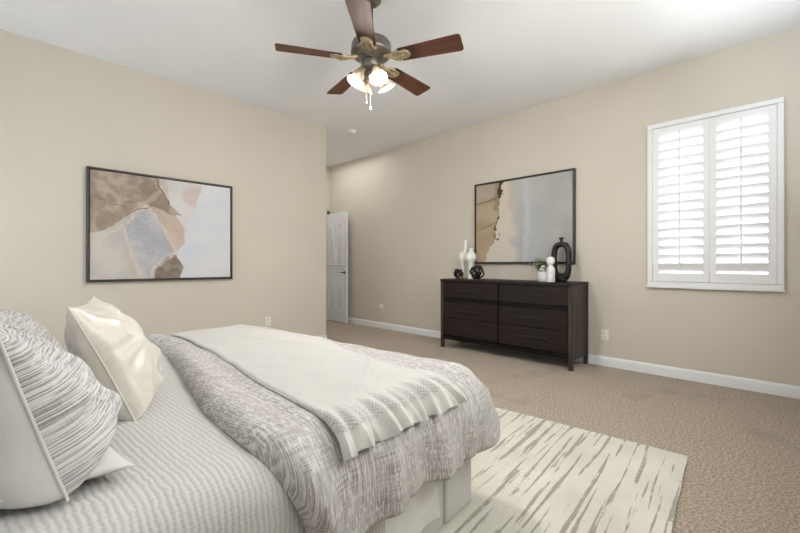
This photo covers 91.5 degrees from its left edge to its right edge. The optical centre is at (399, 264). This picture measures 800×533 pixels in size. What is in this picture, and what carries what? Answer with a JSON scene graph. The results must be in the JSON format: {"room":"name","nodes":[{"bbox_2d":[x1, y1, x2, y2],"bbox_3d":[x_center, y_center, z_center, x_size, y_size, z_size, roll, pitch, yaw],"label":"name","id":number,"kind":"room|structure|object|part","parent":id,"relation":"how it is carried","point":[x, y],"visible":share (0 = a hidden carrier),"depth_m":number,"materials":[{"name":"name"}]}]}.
{"room":"bedroom","nodes":[
{"label":"bedroom","id":0,"kind":"room"},
{"bbox_2d":[0,29,325,352],"bbox_3d":[-2.627,-0.420,3.944,0.120,3.020,4.408,0,0,45],"label":"wall","id":1,"kind":"structure","parent":0,"point":[63,112],"depth_m":3.92,"materials":[{"name":"beige paint"}]},
{"bbox_2d":[86,166,232,282],"bbox_3d":[-2.410,-0.368,4.045,0.043,1.066,1.321,0,0,45],"label":"framed picture","id":2,"kind":"object","parent":1,"relation":"attached to","point":[140,227],"visible":1,"depth_m":3.95,"materials":[{"name":"paper"}]},
{"bbox_2d":[265,316,270,325],"bbox_3d":[-1.640,0.706,4.853,0.010,0.115,0.072,0,0,45],"label":"wall outlet","id":3,"kind":"object","parent":1,"relation":"attached to","point":[267,319],"visible":1,"depth_m":4.85,"materials":[{"name":"white plastic"}]},
{"bbox_2d":[326,166,329,213],"bbox_3d":[-1.911,-0.420,7.290,0.120,3.020,1.362,0,0,45],"label":"wall","id":4,"kind":"structure","parent":0,"point":[327,168],"depth_m":7.71,"materials":[{"name":"beige paint"}]},
{"bbox_2d":[0,0,799,166],"bbox_3d":[-1.042,-1.980,3.422,6.790,0.100,5.890,0,0,45],"label":"ceiling","id":5,"kind":"structure","parent":0,"point":[516,55],"depth_m":3.36,"materials":[{"name":"white paint"}]},
{"bbox_2d":[326,147,343,156],"bbox_3d":[-1.242,-1.924,6.660,0.400,0.020,0.400,0,0,45],"label":"ceiling vent","id":6,"kind":"object","parent":5,"relation":"in","point":[330,152],"visible":0.49,"depth_m":6.67,"materials":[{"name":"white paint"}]},
{"bbox_2d":[347,129,356,134],"bbox_3d":[-0.694,-1.908,5.638,0.136,0.044,0.136,0,0,45],"label":"smoke detector","id":7,"kind":"object","parent":5,"relation":"attached to","point":[351,131],"visible":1,"depth_m":5.60,"materials":[{"name":"white plastic"}]},
{"bbox_2d":[275,0,463,109],"bbox_3d":[-0.196,-1.522,2.842,1.282,0.817,1.261,0,0,45],"label":"ceiling fan","id":8,"kind":"object","parent":5,"relation":"hanging from","point":[370,49],"visible":1,"depth_m":2.71,"materials":[{"name":"brown wood"}]},
{"bbox_3d":[-0.624,-1.470,2.696,0.455,0.007,0.150,0,12,-15],"label":"blade","id":9,"kind":"part","parent":8,"relation":"part of","materials":[{"name":"brown wood"}]},
{"bbox_3d":[-0.444,-1.470,3.171,0.150,0.007,0.455,-14,8,-32],"label":"blade","id":10,"kind":"part","parent":8,"relation":"part of","materials":[{"name":"brown wood"}]},
{"bbox_3d":[-0.314,-1.320,2.753,0.126,0.118,0.119,0,0,45],"label":"lamp shade","id":11,"kind":"part","parent":8,"relation":"part of","materials":[{"name":"white glass"}]},
{"bbox_3d":[-0.228,-1.470,2.377,0.150,0.007,0.455,12,1,3],"label":"blade","id":12,"kind":"part","parent":8,"relation":"part of","materials":[{"name":"brown wood"}]},
{"bbox_3d":[-0.263,-1.320,2.916,0.119,0.118,0.126,0,0,45],"label":"lamp shade","id":13,"kind":"part","parent":8,"relation":"part of","materials":[{"name":"white glass"}]},
{"bbox_3d":[-0.156,-1.330,2.715,0.051,0.074,0.053,0,0,14],"label":"bulb","id":14,"kind":"part","parent":8,"relation":"part of","materials":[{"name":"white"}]},
{"bbox_3d":[-0.151,-1.320,2.703,0.119,0.118,0.126,0,0,45],"label":"lamp shade","id":15,"kind":"part","parent":8,"relation":"part of","materials":[{"name":"white glass"}]},
{"bbox_3d":[-0.100,-1.320,2.865,0.126,0.118,0.119,0,0,45],"label":"lamp shade","id":16,"kind":"part","parent":8,"relation":"part of","materials":[{"name":"white glass"}]},
{"bbox_3d":[0.064,-1.470,3.147,0.150,0.007,0.455,-15,-10,38],"label":"blade","id":17,"kind":"part","parent":8,"relation":"part of","materials":[{"name":"brown wood"}]},
{"bbox_3d":[0.197,-1.470,2.656,0.455,0.007,0.150,0,-12,21],"label":"blade","id":18,"kind":"part","parent":8,"relation":"part of","materials":[{"name":"brown wood"}]},
{"bbox_2d":[326,320,799,532],"bbox_3d":[-1.042,1.140,3.422,6.790,0.100,5.890,0,0,45],"label":"floor","id":19,"kind":"structure","parent":0,"point":[741,448],"depth_m":2.80,"materials":[{"name":"beige carpet"}]},
{"bbox_2d":[440,278,588,370],"bbox_3d":[1.293,0.640,4.717,1.715,0.900,0.490,0,0,45],"label":"dresser","id":20,"kind":"object","parent":19,"relation":"on","point":[550,319],"visible":1,"depth_m":4.38,"materials":[{"name":"brown wood"}]},
{"bbox_3d":[0.565,0.656,5.166,0.040,0.868,0.040,0,0,45],"label":"leg","id":21,"kind":"part","parent":20,"relation":"part of","materials":[{"name":"brown wood"}]},
{"bbox_2d":[454,269,463,278],"bbox_3d":[0.772,0.122,5.144,0.139,0.136,0.129,0,0,45],"label":"knot sculpture","id":22,"kind":"object","parent":20,"relation":"on","point":[456,271],"visible":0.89,"depth_m":5.10,"materials":[{"name":"black metal"}]},
{"bbox_2d":[459,240,467,278],"bbox_3d":[0.854,-0.068,5.281,0.112,0.515,0.112,0,0,0],"label":"sculptural vase","id":23,"kind":"object","parent":20,"relation":"on","point":[462,254],"visible":0.8,"depth_m":5.24,"materials":[{"name":"white ceramic"}]},
{"bbox_3d":[0.844,0.784,4.843,0.400,0.012,0.037,0,0,45],"label":"handle","id":24,"kind":"part","parent":20,"relation":"part of","materials":[{"name":"black metal"}]},
{"bbox_3d":[0.871,0.804,4.870,0.798,0.228,0.042,0,0,45],"label":"drawer","id":25,"kind":"part","parent":20,"relation":"part of","materials":[{"name":"brown wood"}]},
{"bbox_3d":[0.871,0.584,4.870,0.798,0.199,0.042,0,0,45],"label":"drawer","id":26,"kind":"part","parent":20,"relation":"part of","materials":[{"name":"brown wood"}]},
{"bbox_3d":[0.874,0.330,4.873,0.798,0.196,0.033,0,0,45],"label":"drawer","id":27,"kind":"part","parent":20,"relation":"part of","materials":[{"name":"brown wood"}]},
{"bbox_2d":[465,248,476,278],"bbox_3d":[0.930,-0.013,5.108,0.150,0.405,0.150,0,0,45],"label":"vase","id":28,"kind":"object","parent":20,"relation":"on","point":[470,257],"visible":0.82,"depth_m":5.07,"materials":[{"name":"white ceramic"}]},
{"bbox_2d":[469,264,484,278],"bbox_3d":[0.968,0.095,4.937,0.178,0.191,0.198,0,0,24],"label":"knot sculpture","id":29,"kind":"object","parent":20,"relation":"on","point":[477,275],"visible":1,"depth_m":4.90,"materials":[{"name":"black metal"}]},
{"bbox_3d":[1.159,0.599,4.581,1.627,0.753,0.038,0,0,45],"label":"rail","id":30,"kind":"part","parent":20,"relation":"part of","materials":[{"name":"black wood"}]},
{"bbox_3d":[1.425,0.784,4.269,0.400,0.012,0.037,0,0,45],"label":"handle","id":31,"kind":"part","parent":20,"relation":"part of","materials":[{"name":"black metal"}]},
{"bbox_3d":[1.425,0.584,4.269,0.400,0.012,0.037,0,0,45],"label":"handle","id":32,"kind":"part","parent":20,"relation":"part of","materials":[{"name":"black metal"}]},
{"bbox_3d":[1.431,0.330,4.276,0.400,0.012,0.037,0,0,45],"label":"handle","id":33,"kind":"part","parent":20,"relation":"part of","materials":[{"name":"black metal"}]},
{"bbox_3d":[1.452,0.804,4.297,0.798,0.228,0.042,0,0,45],"label":"drawer","id":34,"kind":"part","parent":20,"relation":"part of","materials":[{"name":"brown wood"}]},
{"bbox_3d":[1.452,0.584,4.297,0.798,0.199,0.042,0,0,45],"label":"drawer","id":35,"kind":"part","parent":20,"relation":"part of","materials":[{"name":"brown wood"}]},
{"bbox_3d":[1.455,0.330,4.300,0.798,0.196,0.033,0,0,45],"label":"drawer","id":36,"kind":"part","parent":20,"relation":"part of","materials":[{"name":"brown wood"}]},
{"bbox_2d":[529,257,557,281],"bbox_3d":[1.591,0.054,4.391,0.299,0.271,0.253,0,0,45],"label":"potted plant","id":37,"kind":"object","parent":20,"relation":"on","point":[541,275],"visible":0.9,"depth_m":4.35,"materials":[{"name":"green plant"}]},
{"bbox_3d":[1.607,0.134,4.356,0.145,0.112,0.099,0,0,45],"label":"planter","id":38,"kind":"part","parent":37,"relation":"part of","materials":[{"name":"white ceramic"}]},
{"bbox_2d":[546,256,554,281],"bbox_3d":[1.650,0.051,4.272,0.090,0.278,0.090,0,0,45],"label":"bottle","id":39,"kind":"object","parent":20,"relation":"on","point":[550,271],"visible":0.99,"depth_m":4.24,"materials":[{"name":"white ceramic"}]},
{"bbox_2d":[551,237,571,281],"bbox_3d":[1.796,-0.055,4.339,0.224,0.490,0.124,0,0,45],"label":"ring vase","id":40,"kind":"object","parent":20,"relation":"on","point":[559,277],"visible":0.93,"depth_m":4.29,"materials":[{"name":"black ceramic"}]},
{"bbox_3d":[1.752,0.656,3.995,0.040,0.868,0.040,0,0,45],"label":"leg","id":41,"kind":"part","parent":20,"relation":"part of","materials":[{"name":"brown wood"}]},
{"bbox_3d":[1.901,0.606,4.141,0.016,0.768,0.377,0,0,45],"label":"panel","id":42,"kind":"part","parent":20,"relation":"part of","materials":[{"name":"brown wood"}]},
{"bbox_3d":[2.045,0.656,4.292,0.040,0.868,0.040,0,0,45],"label":"leg","id":43,"kind":"part","parent":20,"relation":"part of","materials":[{"name":"brown wood"}]},
{"bbox_2d":[435,407,686,532],"bbox_3d":[-0.332,1.083,2.242,3.053,0.013,2.443,0,0,40],"label":"area rug","id":44,"kind":"object","parent":19,"relation":"on","point":[540,475],"visible":0.14,"depth_m":1.93,"materials":[{"name":"beige carpet"}]},
{"bbox_2d":[420,459,470,532],"bbox_3d":[-1.130,0.458,1.550,2.010,1.236,2.210,0,0,40],"label":"bed","id":45,"kind":"object","parent":44,"relation":"on","point":[454,493],"visible":0.13,"depth_m":1.64,"materials":[{"name":"grey fabric"}]},
{"bbox_2d":[0,352,384,532],"bbox_3d":[-1.292,0.697,1.360,2.020,0.417,1.470,0,0,40],"label":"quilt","id":46,"kind":"object","parent":45,"relation":"on","point":[189,475],"visible":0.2,"depth_m":0.92,"materials":[{"name":"fabric"}]},
{"bbox_2d":[0,309,62,349],"bbox_3d":[-1.653,0.360,1.685,0.670,0.307,0.295,0,0,45],"label":"pillow sham","id":47,"kind":"object","parent":46,"relation":"on","point":[23,322],"visible":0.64,"depth_m":1.65,"materials":[{"name":"fabric"}]},
{"bbox_2d":[0,446,135,502],"bbox_3d":[-1.000,0.459,0.923,0.640,0.078,0.460,0,0,40],"label":"sleeping pillow","id":48,"kind":"object","parent":46,"relation":"on","point":[111,461],"visible":0.08,"depth_m":0.88,"materials":[{"name":"white fabric"}]},
{"bbox_2d":[0,322,121,508],"bbox_3d":[-0.922,0.308,0.973,0.629,0.357,0.356,0,0,45],"label":"pillow sham","id":49,"kind":"object","parent":48,"relation":"on","point":[58,421],"visible":1,"depth_m":0.79,"materials":[{"name":"fabric"}]},
{"bbox_2d":[64,296,162,420],"bbox_3d":[-1.007,0.316,1.394,0.278,0.383,0.455,0,0,-30],"label":"throw cushion","id":50,"kind":"object","parent":46,"relation":"on","point":[114,346],"visible":0.85,"depth_m":1.24,"materials":[{"name":"beige fabric"}]},
{"bbox_2d":[145,325,499,532],"bbox_3d":[-0.701,0.619,2.060,2.240,0.377,1.206,0,0,40],"label":"duvet","id":51,"kind":"object","parent":45,"relation":"on","point":[329,494],"visible":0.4,"depth_m":1.20,"materials":[{"name":"fabric"}]},
{"bbox_2d":[171,324,469,461],"bbox_3d":[-0.597,0.490,1.988,0.668,0.127,2.012,0,0,-44],"label":"throw blanket","id":52,"kind":"object","parent":51,"relation":"on","point":[364,400],"visible":1,"depth_m":1.49,"materials":[{"name":"beige fabric"}]},
{"bbox_2d":[385,482,439,532],"bbox_3d":[0.055,0.835,1.411,0.026,0.300,0.310,0,0,40],"label":"bed frame","id":53,"kind":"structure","parent":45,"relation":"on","point":[423,507],"depth_m":1.41,"materials":[{"name":"beige fabric"}]},
{"bbox_3d":[-0.452,0.933,0.895,0.060,0.286,1.898,0,0,40],"label":"rail","id":54,"kind":"part","parent":45,"relation":"part of","materials":[{"name":"grey fabric"}]},
{"bbox_3d":[-0.489,0.833,2.314,1.950,0.486,0.215,0,0,40],"label":"footboard","id":55,"kind":"part","parent":45,"relation":"part of","materials":[{"name":"grey fabric"}]},
{"bbox_2d":[330,27,799,385],"bbox_3d":[0.984,-0.420,5.476,6.790,3.020,0.120,0,0,45],"label":"wall","id":56,"kind":"structure","parent":0,"point":[410,207],"depth_m":4.19,"materials":[{"name":"beige paint"}]},
{"bbox_2d":[326,211,347,322],"bbox_3d":[-1.206,0.053,7.401,0.131,2.050,0.710,0,0,-42],"label":"door","id":57,"kind":"structure","parent":56,"relation":"in","point":[336,223],"depth_m":7.35,"materials":[{"name":"white paint"}]},
{"bbox_3d":[-1.305,0.508,7.484,0.009,0.660,0.215,0,0,-42],"label":"panel","id":58,"kind":"part","parent":57,"relation":"part of","materials":[{"name":"white paint"}]},
{"bbox_3d":[-1.305,-0.387,7.484,0.009,0.810,0.215,0,0,-42],"label":"panel","id":59,"kind":"part","parent":57,"relation":"part of","materials":[{"name":"white paint"}]},
{"bbox_3d":[-1.128,0.508,7.287,0.009,0.660,0.215,0,0,-42],"label":"panel","id":60,"kind":"part","parent":57,"relation":"part of","materials":[{"name":"white paint"}]},
{"bbox_3d":[-1.128,-0.387,7.287,0.009,0.810,0.215,0,0,-42],"label":"panel","id":61,"kind":"part","parent":57,"relation":"part of","materials":[{"name":"white paint"}]},
{"bbox_2d":[475,168,575,263],"bbox_3d":[1.499,-0.546,4.851,1.324,1.075,0.043,0,0,45],"label":"framed picture","id":62,"kind":"object","parent":56,"relation":"attached to","point":[519,220],"visible":0.95,"depth_m":4.79,"materials":[{"name":"paper"}]},
{"bbox_2d":[348,317,799,398],"bbox_3d":[0.936,1.039,5.429,6.550,0.102,0.014,0,0,45],"label":"baseboard","id":63,"kind":"structure","parent":56,"relation":"attached to","point":[779,389],"depth_m":3.75,"materials":[{"name":"white paint"}]},
{"bbox_2d":[601,329,607,340],"bbox_3d":[2.198,0.757,4.188,0.072,0.115,0.010,0,0,45],"label":"wall outlet","id":64,"kind":"object","parent":56,"relation":"attached to","point":[604,333],"visible":1,"depth_m":4.19,"materials":[{"name":"white plastic"}]},
{"bbox_2d":[646,97,785,291],"bbox_3d":[2.852,-0.578,3.588,0.989,1.612,0.186,0,0,45],"label":"window","id":65,"kind":"structure","parent":56,"relation":"in","point":[716,179],"depth_m":3.50,"materials":[{"name":"white paint"}]},
{"bbox_3d":[2.635,-0.609,3.678,0.012,1.318,0.010,0,0,45],"label":"tilt rod","id":66,"kind":"part","parent":65,"relation":"part of","materials":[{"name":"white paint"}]},
{"bbox_2d":[653,118,709,282],"bbox_3d":[2.676,-0.585,3.723,0.444,1.502,0.044,0,0,45],"label":"shutter","id":67,"kind":"object","parent":65,"relation":"attached to","point":[694,132],"depth_m":3.70,"materials":[{"name":"white paint"}]},
{"bbox_3d":[2.901,-0.585,3.638,0.864,1.476,0.004,0,0,45],"label":"pane","id":68,"kind":"part","parent":65,"relation":"part of","materials":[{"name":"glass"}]},
{"bbox_3d":[2.947,-0.609,3.370,0.012,1.318,0.010,0,0,45],"label":"tilt rod","id":69,"kind":"part","parent":65,"relation":"part of","materials":[{"name":"white paint"}]},
{"bbox_2d":[710,104,776,283],"bbox_3d":[2.991,-0.585,3.413,0.441,1.502,0.044,0,0,45],"label":"shutter","id":70,"kind":"object","parent":65,"relation":"attached to","point":[759,122],"depth_m":3.39,"materials":[{"name":"white paint"}]}
]}

